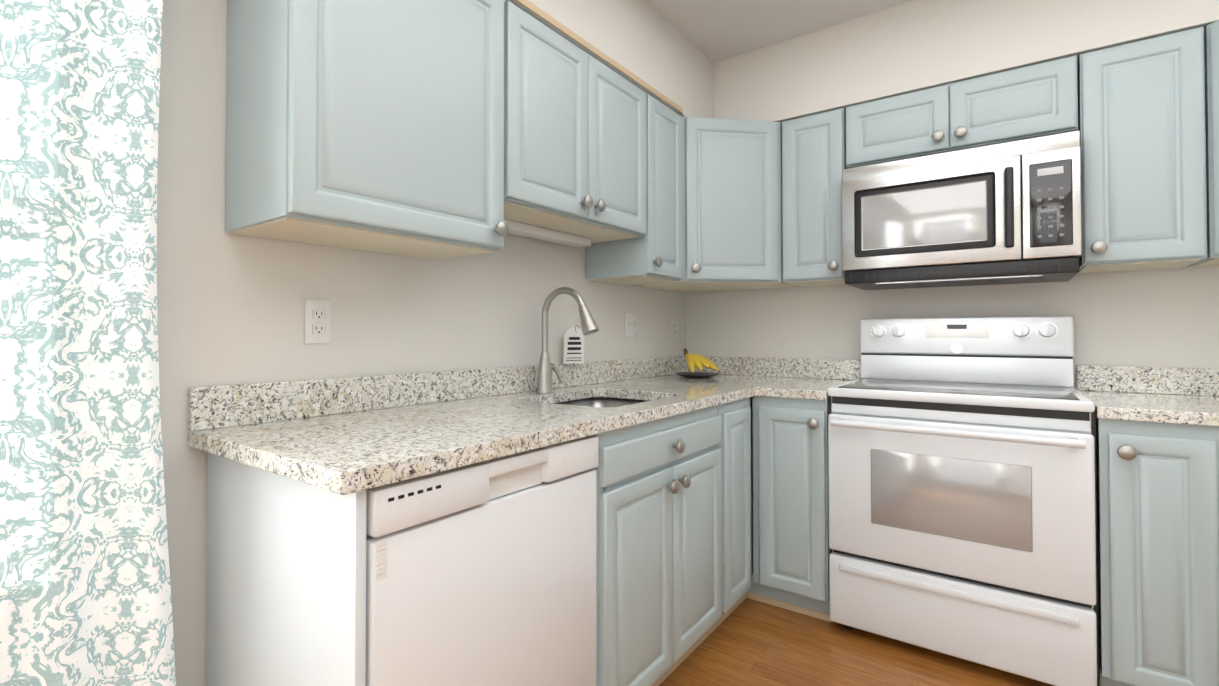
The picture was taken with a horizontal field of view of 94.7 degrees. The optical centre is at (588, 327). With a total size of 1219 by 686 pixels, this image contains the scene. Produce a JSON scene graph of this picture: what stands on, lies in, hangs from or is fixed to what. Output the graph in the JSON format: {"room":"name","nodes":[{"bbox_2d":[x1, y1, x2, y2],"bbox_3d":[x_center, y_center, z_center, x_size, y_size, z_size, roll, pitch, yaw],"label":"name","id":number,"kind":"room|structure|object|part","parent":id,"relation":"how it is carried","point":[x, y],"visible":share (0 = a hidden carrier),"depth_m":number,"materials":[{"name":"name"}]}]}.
{"room":"kitchen","nodes":[
{"label":"kitchen","id":0,"kind":"room"},
{"bbox_2d":[157,0,685,685],"bbox_3d":[-1.161,-0.103,1.044,0.120,2.500,5.600,-1,-1,37],"label":"wall","id":1,"kind":"structure","parent":0,"point":[229,308],"depth_m":1.42,"materials":[{"name":"paint"}]},
{"bbox_2d":[305,299,330,343],"bbox_3d":[-0.728,-0.015,1.513,0.008,0.118,0.072,-1,-1,37],"label":"duplex electrical outlet","id":2,"kind":"object","parent":1,"relation":"attached to","point":[317,321],"visible":1,"depth_m":1.51,"materials":[{"name":"white plastic"}]},
{"bbox_2d":[225,0,507,259],"bbox_3d":[-0.538,-0.600,1.478,0.359,0.755,0.613,-1,-1,37],"label":"upper cabinet","id":3,"kind":"object","parent":1,"relation":"attached to","point":[376,126],"visible":1,"depth_m":1.31,"materials":[{"name":"blue paint"}]},
{"bbox_2d":[563,325,583,363],"bbox_3d":[-0.059,0.071,2.316,0.055,0.159,0.077,-1,-1,37],"label":"sign","id":4,"kind":"object","parent":1,"relation":"attached to","point":[573,345],"visible":1,"depth_m":2.31,"materials":[{"name":"white plastic"}]},
{"bbox_2d":[504,0,646,242],"bbox_3d":[-0.111,-0.670,2.049,0.359,0.600,0.797,-1,-1,37],"label":"upper cabinet","id":5,"kind":"object","parent":1,"relation":"attached to","point":[575,145],"visible":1,"depth_m":1.89,"materials":[{"name":"blue paint"}]},
{"bbox_2d":[504,219,590,247],"bbox_3d":[-0.200,-0.353,2.089,0.070,0.032,0.620,-1,-1,37],"label":"under-cabinet light","id":6,"kind":"object","parent":5,"relation":"attached to","point":[531,231],"visible":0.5,"depth_m":2.10,"materials":[{"name":"white plastic"}]},
{"bbox_2d":[624,313,637,336],"bbox_3d":[0.218,-0.012,2.765,0.021,0.118,0.116,-1,-1,37],"label":"double light switch","id":7,"kind":"object","parent":1,"relation":"attached to","point":[630,324],"visible":1,"depth_m":2.76,"materials":[{"name":"white plastic"}]},
{"bbox_2d":[586,94,682,284],"bbox_3d":[0.226,-0.586,2.498,0.359,0.755,0.313,-1,-1,37],"label":"upper cabinet","id":8,"kind":"object","parent":1,"relation":"attached to","point":[654,254],"visible":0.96,"depth_m":2.39,"materials":[{"name":"blue paint"}]},
{"bbox_2d":[671,318,676,339],"bbox_3d":[0.479,0.009,3.125,0.008,0.118,0.072,-1,-1,37],"label":"duplex electrical outlet","id":9,"kind":"object","parent":1,"relation":"attached to","point":[673,328],"visible":1,"depth_m":3.12,"materials":[{"name":"white plastic"}]},
{"bbox_2d":[629,116,800,292],"bbox_3d":[0.628,-0.582,2.796,0.645,0.755,0.654,-1,-1,37],"label":"upper cabinet","id":10,"kind":"object","parent":1,"relation":"attached to","point":[732,204],"visible":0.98,"depth_m":2.57,"materials":[{"name":"blue paint"}]},
{"bbox_3d":[-1.510,-1.173,0.386,0.129,0.047,2.305,-1,-1,37],"label":"curtain rod","id":11,"kind":"object","parent":1,"relation":"attached to","visible":0},
{"bbox_2d":[0,0,175,685],"bbox_3d":[-1.468,-0.013,0.359,0.076,2.276,2.038,-1,-1,37],"label":"sheer curtain","id":12,"kind":"object","parent":11,"relation":"hanging from","point":[85,593],"visible":1,"depth_m":1.06,"materials":[{"name":"white fabric"}]},
{"bbox_2d":[646,0,913,62],"bbox_3d":[0.207,-1.418,0.037,3.540,0.100,5.840,-1,-1,37],"label":"ceiling","id":13,"kind":"structure","parent":0,"point":[713,31],"depth_m":2.42,"materials":[{"name":"paint"}]},
{"bbox_2d":[507,0,713,117],"bbox_3d":[-0.327,-1.161,1.808,0.318,0.365,3.400,-1,-1,37],"label":"soffit","id":14,"kind":"structure","parent":13,"relation":"attached to","point":[646,42],"depth_m":2.28,"materials":[{"name":"paint"}]},
{"bbox_2d":[515,0,682,112],"bbox_3d":[-0.095,-0.990,1.844,0.006,0.022,1.740,-1,-1,37],"label":"trim","id":15,"kind":"structure","parent":14,"relation":"attached to","point":[539,12],"depth_m":1.99,"materials":[{"name":"beige wood"}]},
{"bbox_2d":[713,0,1218,122],"bbox_3d":[1.918,-1.157,2.052,2.982,0.365,0.318,-1,-1,37],"label":"soffit","id":16,"kind":"structure","parent":13,"relation":"attached to","point":[912,46],"depth_m":2.27,"materials":[{"name":"paint"}]},
{"bbox_2d":[659,598,1053,685],"bbox_3d":[0.055,1.184,0.115,3.920,0.100,5.840,-1,-1,37],"label":"floor","id":17,"kind":"structure","parent":0,"point":[748,642],"depth_m":1.95,"materials":[{"name":"brown wood"}]},
{"bbox_2d":[205,435,597,685],"bbox_3d":[-0.426,0.713,1.374,0.639,0.877,0.676,-1,-1,37],"label":"dishwasher","id":18,"kind":"object","parent":17,"relation":"on","point":[483,573],"depth_m":1.12,"materials":[{"name":"white metal"}]},
{"bbox_3d":[-0.628,0.709,1.116,0.626,0.877,0.020,-1,-1,37],"label":"dishwasher end panel","id":19,"kind":"part","parent":18,"relation":"part of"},
{"bbox_2d":[554,397,721,685],"bbox_3d":[0.025,0.720,1.942,0.681,0.877,0.759,-1,-1,37],"label":"base cabinet","id":20,"kind":"object","parent":17,"relation":"on","point":[659,548],"visible":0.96,"depth_m":1.68,"materials":[{"name":"blue paint"}]},
{"bbox_2d":[707,397,750,636],"bbox_3d":[0.360,0.727,2.419,0.644,0.877,0.392,-1,-1,37],"label":"base cabinet","id":21,"kind":"object","parent":17,"relation":"on","point":[734,445],"visible":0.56,"depth_m":2.17,"materials":[{"name":"blue paint"}]},
{"bbox_2d":[750,396,758,582],"bbox_3d":[0.639,0.732,2.788,0.648,0.877,0.624,-1,-1,37],"label":"base cabinet","id":22,"kind":"object","parent":17,"relation":"on","point":[754,495],"visible":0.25,"depth_m":2.35,"materials":[{"name":"blue paint"}]},
{"bbox_2d":[747,396,831,621],"bbox_3d":[0.960,0.728,2.511,0.351,0.877,0.681,-1,-1,37],"label":"base cabinet","id":23,"kind":"object","parent":17,"relation":"on","point":[794,551],"visible":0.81,"depth_m":2.24,"materials":[{"name":"blue paint"}]},
{"bbox_2d":[828,316,1098,685],"bbox_3d":[1.395,0.559,2.146,0.774,1.205,0.696,-1,-1,37],"label":"range","id":24,"kind":"object","parent":17,"relation":"on","point":[962,488],"visible":1,"depth_m":1.92,"materials":[{"name":"white metal"}]},
{"bbox_2d":[1096,417,1218,685],"bbox_3d":[1.838,0.719,1.854,0.269,0.877,0.681,-1,-1,37],"label":"base cabinet","id":25,"kind":"object","parent":17,"relation":"on","point":[1157,487],"visible":0.9,"depth_m":1.62,"materials":[{"name":"blue paint"}]},
{"bbox_3d":[2.361,0.711,1.228,1.308,0.877,1.056,-1,-1,37],"label":"base cabinet","id":26,"kind":"object","parent":17,"relation":"on","visible":0},
{"bbox_2d":[188,356,771,494],"bbox_3d":[0.093,0.214,2.059,0.660,0.134,2.459,-1,-1,37],"label":"countertop","id":27,"kind":"structure","parent":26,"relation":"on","point":[345,436],"depth_m":1.43,"materials":[{"name":"beige stone"}]},
{"bbox_2d":[537,287,598,392],"bbox_3d":[-0.064,0.048,2.079,0.276,0.394,0.106,-1,-1,37],"label":"pull-down faucet","id":28,"kind":"object","parent":27,"relation":"on","point":[546,367],"visible":1,"depth_m":2.10,"materials":[{"name":"silver metal"}]},
{"bbox_2d":[557,398,646,407],"bbox_3d":[0.049,0.372,1.974,0.411,0.178,0.516,-1,-1,37],"label":"undermount sink","id":29,"kind":"object","parent":27,"relation":"in","point":[602,402],"visible":0.02,"depth_m":2.25,"materials":[{"name":"silver metal"}]},
{"bbox_2d":[675,372,718,377],"bbox_3d":[0.558,0.247,2.875,0.224,0.019,0.224,-1,-1,37],"label":"plate","id":30,"kind":"object","parent":27,"relation":"on","point":[697,374],"visible":1,"depth_m":2.87,"materials":[{"name":"ceramic"}]},
{"bbox_2d":[684,348,719,373],"bbox_3d":[0.543,0.169,2.840,0.193,0.122,0.174,-1,-1,37],"label":"bananas","id":31,"kind":"object","parent":30,"relation":"on","point":[697,361],"visible":1,"depth_m":2.81,"materials":[{"name":"yellow food"}]},
{"bbox_2d":[760,358,860,399],"bbox_3d":[1.006,0.221,2.503,0.268,0.134,0.653,-1,-1,37],"label":"countertop","id":32,"kind":"structure","parent":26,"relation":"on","point":[799,378],"depth_m":2.72,"materials":[{"name":"beige stone"}]},
{"bbox_2d":[1076,365,1218,425],"bbox_3d":[2.237,0.204,1.303,1.589,0.134,1.097,-1,-1,37],"label":"countertop","id":33,"kind":"structure","parent":26,"relation":"on","point":[1190,396],"depth_m":2.00,"materials":[{"name":"beige stone"}]},
{"bbox_2d":[686,266,1218,388],"bbox_3d":[1.922,-0.086,2.307,3.540,2.500,0.120,-1,-1,37],"label":"wall","id":34,"kind":"structure","parent":0,"point":[1157,318],"depth_m":2.36,"materials":[{"name":"paint"}]},
{"bbox_2d":[782,108,846,286],"bbox_3d":[1.087,-0.584,2.636,0.271,0.755,0.359,-1,-1,37],"label":"upper cabinet","id":35,"kind":"object","parent":34,"relation":"attached to","point":[813,156],"visible":0.94,"depth_m":2.52,"materials":[{"name":"blue paint"}]},
{"bbox_2d":[846,55,1077,168],"bbox_3d":[1.508,-0.831,2.325,0.767,0.270,0.359,-1,-1,37],"label":"upper cabinet","id":36,"kind":"object","parent":34,"relation":"attached to","point":[1032,101],"visible":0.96,"depth_m":2.17,"materials":[{"name":"blue paint"}]},
{"bbox_2d":[842,131,1081,289],"bbox_3d":[1.487,-0.426,2.287,0.758,0.489,0.433,-1,-1,37],"label":"microwave","id":37,"kind":"object","parent":36,"relation":"attached to","point":[1004,213],"visible":1,"depth_m":2.11,"materials":[{"name":"silver metal"}]},
{"bbox_2d":[1077,26,1206,272],"bbox_3d":[1.942,-0.593,1.996,0.303,0.755,0.359,-1,-1,37],"label":"upper cabinet","id":38,"kind":"object","parent":34,"relation":"attached to","point":[1141,117],"visible":0.98,"depth_m":1.88,"materials":[{"name":"blue paint"}]},
{"bbox_2d":[1186,20,1218,267],"bbox_3d":[2.237,-0.599,1.591,0.645,0.755,0.654,-1,-1,37],"label":"upper cabinet","id":39,"kind":"object","parent":34,"relation":"attached to","point":[1211,45],"visible":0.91,"depth_m":1.79,"materials":[{"name":"blue paint"}]}
]}

